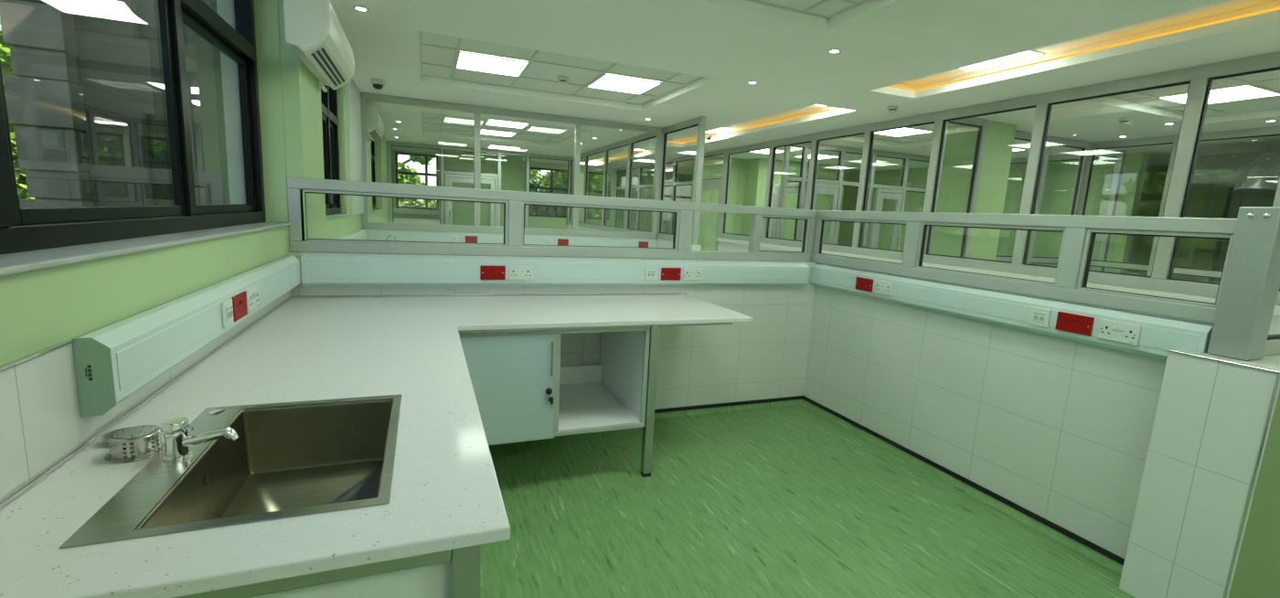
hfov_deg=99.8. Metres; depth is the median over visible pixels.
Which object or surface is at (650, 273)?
socket
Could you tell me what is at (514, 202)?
partition frame
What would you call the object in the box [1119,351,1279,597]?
tiles
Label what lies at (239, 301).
socket
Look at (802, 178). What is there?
glass wall
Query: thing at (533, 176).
tree
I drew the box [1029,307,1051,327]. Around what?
socket
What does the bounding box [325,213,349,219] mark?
window sill
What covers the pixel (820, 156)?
recessed light
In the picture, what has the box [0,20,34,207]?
tree
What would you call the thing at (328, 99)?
window
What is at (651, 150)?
light strip
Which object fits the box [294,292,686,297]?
trim
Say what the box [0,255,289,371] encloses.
trim
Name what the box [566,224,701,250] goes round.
wall
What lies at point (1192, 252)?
wall
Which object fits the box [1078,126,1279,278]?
glass wall
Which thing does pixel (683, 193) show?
wall
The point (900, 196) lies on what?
door
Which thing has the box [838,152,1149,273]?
wall
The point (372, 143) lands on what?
window
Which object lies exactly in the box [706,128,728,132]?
diffuser
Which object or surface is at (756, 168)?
wall
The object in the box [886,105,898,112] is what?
smoke detector
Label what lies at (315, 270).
dado trunking
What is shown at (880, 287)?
double socket
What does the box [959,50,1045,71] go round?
recessed light
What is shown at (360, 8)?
recessed light
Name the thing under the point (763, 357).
wall
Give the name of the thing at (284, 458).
basin
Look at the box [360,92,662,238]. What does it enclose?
window frame
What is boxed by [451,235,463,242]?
double socket
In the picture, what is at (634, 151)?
ceiling
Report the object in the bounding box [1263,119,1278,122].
recessed light
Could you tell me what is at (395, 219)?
wall
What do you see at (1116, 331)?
double socket
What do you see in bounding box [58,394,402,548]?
sink
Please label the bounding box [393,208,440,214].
sill
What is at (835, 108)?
light strip
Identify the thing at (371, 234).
dado trunking
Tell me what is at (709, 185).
door
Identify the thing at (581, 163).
recessed light
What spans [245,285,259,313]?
double socket
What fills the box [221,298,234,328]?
socket
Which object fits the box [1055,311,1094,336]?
socket
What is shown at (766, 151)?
recessed light
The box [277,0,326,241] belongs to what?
wall column
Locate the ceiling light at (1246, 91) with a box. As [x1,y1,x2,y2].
[1156,84,1279,104]
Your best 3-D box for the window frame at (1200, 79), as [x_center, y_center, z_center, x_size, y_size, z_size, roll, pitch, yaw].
[2.452,-0.874,7.147,0.072,2.631,17.180,-1,10,-22]
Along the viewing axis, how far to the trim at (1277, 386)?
1.89 m
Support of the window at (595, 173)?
in the wall at (683, 193)
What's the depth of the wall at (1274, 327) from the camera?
3.34 m
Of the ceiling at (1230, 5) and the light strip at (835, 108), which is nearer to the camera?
the ceiling at (1230, 5)
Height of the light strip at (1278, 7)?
0.012 m
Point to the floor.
(784, 501)
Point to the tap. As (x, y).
(177, 442)
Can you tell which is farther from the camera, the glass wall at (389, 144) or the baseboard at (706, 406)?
the glass wall at (389, 144)
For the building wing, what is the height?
7.500 m
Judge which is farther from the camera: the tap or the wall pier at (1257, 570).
the wall pier at (1257, 570)
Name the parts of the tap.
spout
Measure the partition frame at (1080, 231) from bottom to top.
0.400 m
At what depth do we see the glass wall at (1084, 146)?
6.77 m
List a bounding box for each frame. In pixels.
[173,322,732,597]
[613,51,1279,305]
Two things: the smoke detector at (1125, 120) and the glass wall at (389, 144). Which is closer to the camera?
the smoke detector at (1125, 120)
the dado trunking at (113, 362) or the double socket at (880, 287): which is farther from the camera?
the double socket at (880, 287)
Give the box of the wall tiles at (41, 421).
[0,289,291,499]
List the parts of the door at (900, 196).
handle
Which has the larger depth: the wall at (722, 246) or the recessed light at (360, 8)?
the wall at (722, 246)
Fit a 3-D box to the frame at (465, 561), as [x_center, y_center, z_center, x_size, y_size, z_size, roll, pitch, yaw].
[-0.396,0.640,2.289,2.270,0.874,2.463,-1,10,-22]
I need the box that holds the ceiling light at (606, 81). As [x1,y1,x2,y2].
[586,74,661,94]
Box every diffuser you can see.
[488,145,518,149]
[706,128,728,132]
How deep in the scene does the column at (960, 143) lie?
6.08 m
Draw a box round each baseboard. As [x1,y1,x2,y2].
[654,395,803,413]
[802,395,1124,565]
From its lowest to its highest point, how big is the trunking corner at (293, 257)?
0.165 m
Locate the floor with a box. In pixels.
[450,404,1135,597]
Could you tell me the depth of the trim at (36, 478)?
1.22 m
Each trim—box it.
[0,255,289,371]
[0,296,292,508]
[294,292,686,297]
[654,398,802,419]
[716,237,1279,315]
[802,398,1123,575]
[1167,349,1279,373]
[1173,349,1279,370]
[1224,373,1279,597]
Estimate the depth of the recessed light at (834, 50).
3.75 m
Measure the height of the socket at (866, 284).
0.086 m
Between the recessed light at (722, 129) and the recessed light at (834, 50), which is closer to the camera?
the recessed light at (834, 50)
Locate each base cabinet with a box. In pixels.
[247,561,450,597]
[458,327,650,445]
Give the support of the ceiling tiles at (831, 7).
attached to the ceiling at (892, 42)
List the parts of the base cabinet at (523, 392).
door, edge trim, knob, handle, panel, panel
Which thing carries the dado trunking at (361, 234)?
attached to the wall at (40, 309)
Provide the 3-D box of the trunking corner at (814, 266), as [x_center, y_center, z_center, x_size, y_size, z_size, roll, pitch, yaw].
[1.358,-0.187,4.172,0.058,0.165,0.058,-1,10,-22]
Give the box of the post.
[1207,206,1279,360]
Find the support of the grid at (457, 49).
attached to the ceiling tiles at (432, 55)
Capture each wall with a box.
[0,0,394,365]
[216,0,817,409]
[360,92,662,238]
[386,140,569,229]
[392,149,693,233]
[393,217,440,224]
[444,150,522,226]
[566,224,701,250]
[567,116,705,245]
[697,156,746,251]
[717,237,748,252]
[740,158,846,244]
[759,243,790,251]
[776,142,943,246]
[803,262,1214,558]
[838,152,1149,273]
[928,117,988,257]
[995,130,1090,264]
[1010,149,1126,271]
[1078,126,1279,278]
[1126,164,1228,281]
[1263,333,1279,355]
[1268,315,1279,334]
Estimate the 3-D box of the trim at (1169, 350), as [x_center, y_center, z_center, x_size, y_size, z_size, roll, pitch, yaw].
[2.119,0.225,1.967,0.019,0.008,0.304,-1,10,-22]
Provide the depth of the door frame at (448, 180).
11.49 m
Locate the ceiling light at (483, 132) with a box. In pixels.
[480,128,516,137]
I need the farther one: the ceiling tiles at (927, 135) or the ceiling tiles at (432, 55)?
the ceiling tiles at (927, 135)
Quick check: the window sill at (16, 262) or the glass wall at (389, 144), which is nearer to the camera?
the window sill at (16, 262)
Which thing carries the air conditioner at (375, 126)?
attached to the wall at (40, 309)
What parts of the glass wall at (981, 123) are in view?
post, rail, post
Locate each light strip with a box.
[595,149,652,160]
[667,107,841,143]
[886,6,1279,91]
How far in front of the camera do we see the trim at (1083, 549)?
2.93 m
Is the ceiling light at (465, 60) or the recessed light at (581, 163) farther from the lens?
the recessed light at (581, 163)
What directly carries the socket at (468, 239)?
attached to the dado trunking at (371, 234)
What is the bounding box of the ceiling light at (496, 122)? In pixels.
[485,118,529,128]
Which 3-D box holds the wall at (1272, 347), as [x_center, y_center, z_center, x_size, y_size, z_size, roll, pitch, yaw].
[2.774,-0.045,2.199,0.993,0.520,0.062,-1,10,-22]
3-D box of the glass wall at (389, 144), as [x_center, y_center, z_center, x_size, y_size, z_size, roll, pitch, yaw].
[-3.398,-1.918,11.814,3.829,2.631,0.072,-1,10,-22]
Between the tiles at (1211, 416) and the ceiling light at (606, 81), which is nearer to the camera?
the tiles at (1211, 416)
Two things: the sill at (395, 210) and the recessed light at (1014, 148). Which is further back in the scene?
the sill at (395, 210)
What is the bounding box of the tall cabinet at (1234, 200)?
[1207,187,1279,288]
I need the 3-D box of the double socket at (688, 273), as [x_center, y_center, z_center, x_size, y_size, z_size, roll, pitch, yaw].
[0.366,-0.171,3.736,0.146,0.086,0.014,-1,10,-22]
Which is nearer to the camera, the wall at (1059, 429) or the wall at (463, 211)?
the wall at (1059, 429)
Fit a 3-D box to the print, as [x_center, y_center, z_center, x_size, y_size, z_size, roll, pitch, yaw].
[-1.152,0.154,1.126,0.010,0.033,0.001,-1,10,-22]
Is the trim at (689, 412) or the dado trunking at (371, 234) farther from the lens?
the dado trunking at (371, 234)
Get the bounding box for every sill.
[0,222,291,276]
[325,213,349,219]
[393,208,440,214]
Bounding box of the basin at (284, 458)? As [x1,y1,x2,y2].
[136,398,393,529]
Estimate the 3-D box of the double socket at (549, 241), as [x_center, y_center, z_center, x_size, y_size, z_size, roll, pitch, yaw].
[-1.159,-0.745,7.047,0.146,0.086,0.014,-1,10,-22]
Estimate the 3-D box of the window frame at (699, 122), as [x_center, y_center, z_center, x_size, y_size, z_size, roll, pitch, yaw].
[-0.440,-1.951,9.479,0.072,1.533,6.355,-1,10,-22]
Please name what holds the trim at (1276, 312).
attached to the window frame at (1200, 79)
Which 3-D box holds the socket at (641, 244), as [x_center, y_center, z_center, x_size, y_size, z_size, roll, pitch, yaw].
[0.048,-0.758,7.529,0.146,0.086,0.012,-1,10,-22]
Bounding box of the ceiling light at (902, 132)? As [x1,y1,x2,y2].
[874,127,933,137]
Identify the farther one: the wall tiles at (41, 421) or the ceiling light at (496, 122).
the ceiling light at (496, 122)
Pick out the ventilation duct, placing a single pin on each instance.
(1250, 173)
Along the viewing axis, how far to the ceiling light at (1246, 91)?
4.55 m
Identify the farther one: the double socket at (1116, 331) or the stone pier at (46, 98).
the stone pier at (46, 98)
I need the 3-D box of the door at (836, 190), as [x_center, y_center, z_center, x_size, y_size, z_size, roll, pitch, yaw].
[2.789,-0.757,8.416,0.610,2.037,0.164,-1,10,-22]
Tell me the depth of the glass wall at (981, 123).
5.83 m
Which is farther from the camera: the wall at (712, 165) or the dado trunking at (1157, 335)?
the wall at (712, 165)
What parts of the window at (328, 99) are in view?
sash, pane, sash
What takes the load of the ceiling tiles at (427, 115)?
attached to the ceiling at (892, 42)
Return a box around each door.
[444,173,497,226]
[697,180,723,251]
[769,182,807,240]
[812,182,842,244]
[868,188,906,250]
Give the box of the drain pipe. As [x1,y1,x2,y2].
[208,0,230,204]
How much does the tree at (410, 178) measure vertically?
6.330 m
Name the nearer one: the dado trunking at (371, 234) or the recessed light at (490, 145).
the dado trunking at (371, 234)
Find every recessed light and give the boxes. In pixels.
[352,5,369,11]
[487,144,520,150]
[580,161,603,165]
[705,127,733,133]
[746,81,757,84]
[751,149,783,154]
[794,153,838,159]
[827,48,842,53]
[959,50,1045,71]
[1012,147,1027,151]
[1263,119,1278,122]
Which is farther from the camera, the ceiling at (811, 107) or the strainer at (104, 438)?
the ceiling at (811, 107)
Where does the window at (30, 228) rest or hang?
in the wall at (40, 309)
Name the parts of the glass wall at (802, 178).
post, post, post, rail, post, post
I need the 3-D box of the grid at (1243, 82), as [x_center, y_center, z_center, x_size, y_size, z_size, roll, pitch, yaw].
[5.136,-1.637,4.000,2.100,0.008,2.300,-1,10,-22]
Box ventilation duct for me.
[1191,149,1279,193]
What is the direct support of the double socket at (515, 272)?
attached to the dado trunking at (315, 270)
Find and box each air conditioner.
[282,0,354,92]
[365,104,383,142]
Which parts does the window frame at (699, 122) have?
post, post, post, post, rail, rail, post, post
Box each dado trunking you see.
[71,256,298,416]
[300,254,808,287]
[338,229,366,239]
[363,229,657,247]
[814,264,1213,360]
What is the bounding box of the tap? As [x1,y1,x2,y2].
[160,416,238,461]
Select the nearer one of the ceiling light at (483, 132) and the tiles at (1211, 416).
the tiles at (1211, 416)
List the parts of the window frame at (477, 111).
post, post, rail, rail, post, post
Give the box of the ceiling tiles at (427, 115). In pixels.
[423,111,583,142]
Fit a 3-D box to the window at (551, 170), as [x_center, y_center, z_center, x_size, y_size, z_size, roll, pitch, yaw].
[-2.369,-2.819,14.367,1.340,1.270,0.070,-1,10,-22]
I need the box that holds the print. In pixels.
[85,364,92,380]
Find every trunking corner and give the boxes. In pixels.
[286,256,300,287]
[809,264,819,286]
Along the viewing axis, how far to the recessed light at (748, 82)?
4.73 m
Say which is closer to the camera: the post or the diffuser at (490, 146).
the post
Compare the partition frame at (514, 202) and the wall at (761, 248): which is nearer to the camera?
the partition frame at (514, 202)
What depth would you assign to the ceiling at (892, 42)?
4.06 m
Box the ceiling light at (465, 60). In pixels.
[455,51,529,76]
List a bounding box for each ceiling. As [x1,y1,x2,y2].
[329,0,1279,174]
[602,149,643,158]
[676,105,829,140]
[901,0,1277,85]
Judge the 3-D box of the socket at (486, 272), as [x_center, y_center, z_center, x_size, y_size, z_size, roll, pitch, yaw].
[-0.882,-0.158,3.239,0.146,0.086,0.012,-1,10,-22]
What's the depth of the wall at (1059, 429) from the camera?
2.86 m
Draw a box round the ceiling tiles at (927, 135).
[854,126,947,142]
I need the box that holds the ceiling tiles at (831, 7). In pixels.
[757,0,863,16]
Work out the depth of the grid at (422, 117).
9.05 m
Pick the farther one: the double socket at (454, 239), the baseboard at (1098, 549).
the double socket at (454, 239)
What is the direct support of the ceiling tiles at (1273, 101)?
attached to the ceiling at (892, 42)
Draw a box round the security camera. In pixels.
[370,77,384,89]
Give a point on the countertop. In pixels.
(445, 494)
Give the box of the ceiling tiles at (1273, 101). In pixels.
[1113,69,1279,116]
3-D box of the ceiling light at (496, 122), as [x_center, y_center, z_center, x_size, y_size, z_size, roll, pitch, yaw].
[-2.039,-2.680,8.258,0.584,0.010,0.584,-1,10,-22]
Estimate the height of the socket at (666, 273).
0.086 m
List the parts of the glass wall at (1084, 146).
post, rail, post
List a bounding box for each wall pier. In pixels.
[344,78,363,214]
[1228,390,1279,597]
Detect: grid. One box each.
[418,31,704,105]
[421,111,586,143]
[745,0,870,19]
[853,127,933,142]
[1107,76,1279,117]
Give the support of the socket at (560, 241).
attached to the dado trunking at (371, 234)
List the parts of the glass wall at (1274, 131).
post, post, rail, post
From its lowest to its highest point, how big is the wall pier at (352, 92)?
1.348 m
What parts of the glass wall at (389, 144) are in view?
post, post, rail, post, post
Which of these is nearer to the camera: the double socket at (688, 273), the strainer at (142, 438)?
the strainer at (142, 438)
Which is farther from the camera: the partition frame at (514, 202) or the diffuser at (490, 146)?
the diffuser at (490, 146)
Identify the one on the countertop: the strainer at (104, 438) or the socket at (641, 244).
the strainer at (104, 438)
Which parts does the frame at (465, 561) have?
rail, leg, rail, leg, rail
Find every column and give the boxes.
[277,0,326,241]
[930,120,1016,260]
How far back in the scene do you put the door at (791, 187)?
9.51 m
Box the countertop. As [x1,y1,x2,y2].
[0,294,753,597]
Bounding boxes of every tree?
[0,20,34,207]
[397,154,436,210]
[529,169,547,184]
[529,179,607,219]
[543,170,608,220]
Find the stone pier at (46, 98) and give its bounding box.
[0,0,95,207]
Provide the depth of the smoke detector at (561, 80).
5.15 m
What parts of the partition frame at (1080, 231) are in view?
rail, rail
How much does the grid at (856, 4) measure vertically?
0.008 m
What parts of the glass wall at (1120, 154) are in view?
rail, post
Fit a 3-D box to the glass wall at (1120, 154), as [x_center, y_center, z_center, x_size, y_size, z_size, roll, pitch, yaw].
[6.098,-0.910,8.578,0.072,2.631,2.300,-1,10,-22]
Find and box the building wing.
[69,0,222,206]
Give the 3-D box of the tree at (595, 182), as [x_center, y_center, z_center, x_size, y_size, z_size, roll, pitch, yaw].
[-2.323,-4.361,22.255,4.390,5.323,5.094,9,11,32]
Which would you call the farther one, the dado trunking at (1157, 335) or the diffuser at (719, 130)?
the diffuser at (719, 130)
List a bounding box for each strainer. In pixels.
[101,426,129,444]
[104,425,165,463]
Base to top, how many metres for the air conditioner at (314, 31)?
0.354 m
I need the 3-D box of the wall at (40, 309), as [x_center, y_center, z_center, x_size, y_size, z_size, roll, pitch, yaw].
[-2.839,-0.927,4.922,0.250,2.890,17.400,-1,10,-22]
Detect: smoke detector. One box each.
[556,75,568,84]
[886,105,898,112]
[1118,117,1131,124]
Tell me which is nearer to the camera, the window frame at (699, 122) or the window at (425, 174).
the window frame at (699, 122)
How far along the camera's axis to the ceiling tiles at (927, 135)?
7.63 m
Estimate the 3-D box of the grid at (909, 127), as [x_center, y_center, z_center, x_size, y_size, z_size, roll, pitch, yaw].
[3.584,-2.225,7.205,1.400,0.008,1.400,-1,10,-22]
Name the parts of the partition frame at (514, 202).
rail, rail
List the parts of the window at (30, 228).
sash, sash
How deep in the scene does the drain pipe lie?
2.74 m
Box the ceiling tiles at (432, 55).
[422,32,701,104]
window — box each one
[0,0,266,254]
[320,85,341,215]
[370,139,375,208]
[394,151,438,210]
[529,167,573,218]
[586,171,611,220]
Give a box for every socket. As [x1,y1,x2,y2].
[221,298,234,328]
[231,290,247,321]
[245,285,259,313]
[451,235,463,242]
[465,235,477,243]
[480,265,505,279]
[508,266,533,279]
[545,238,556,245]
[557,238,568,245]
[638,241,648,247]
[644,267,657,280]
[661,267,681,280]
[682,267,702,280]
[855,277,873,292]
[873,279,893,296]
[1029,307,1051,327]
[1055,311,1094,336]
[1097,319,1141,345]
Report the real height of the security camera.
0.094 m
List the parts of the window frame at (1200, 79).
post, post, post, rail, post, post, rail, rail, post, post, post, post, post, post, rail, rail, post, post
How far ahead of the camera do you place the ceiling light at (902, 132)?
7.17 m

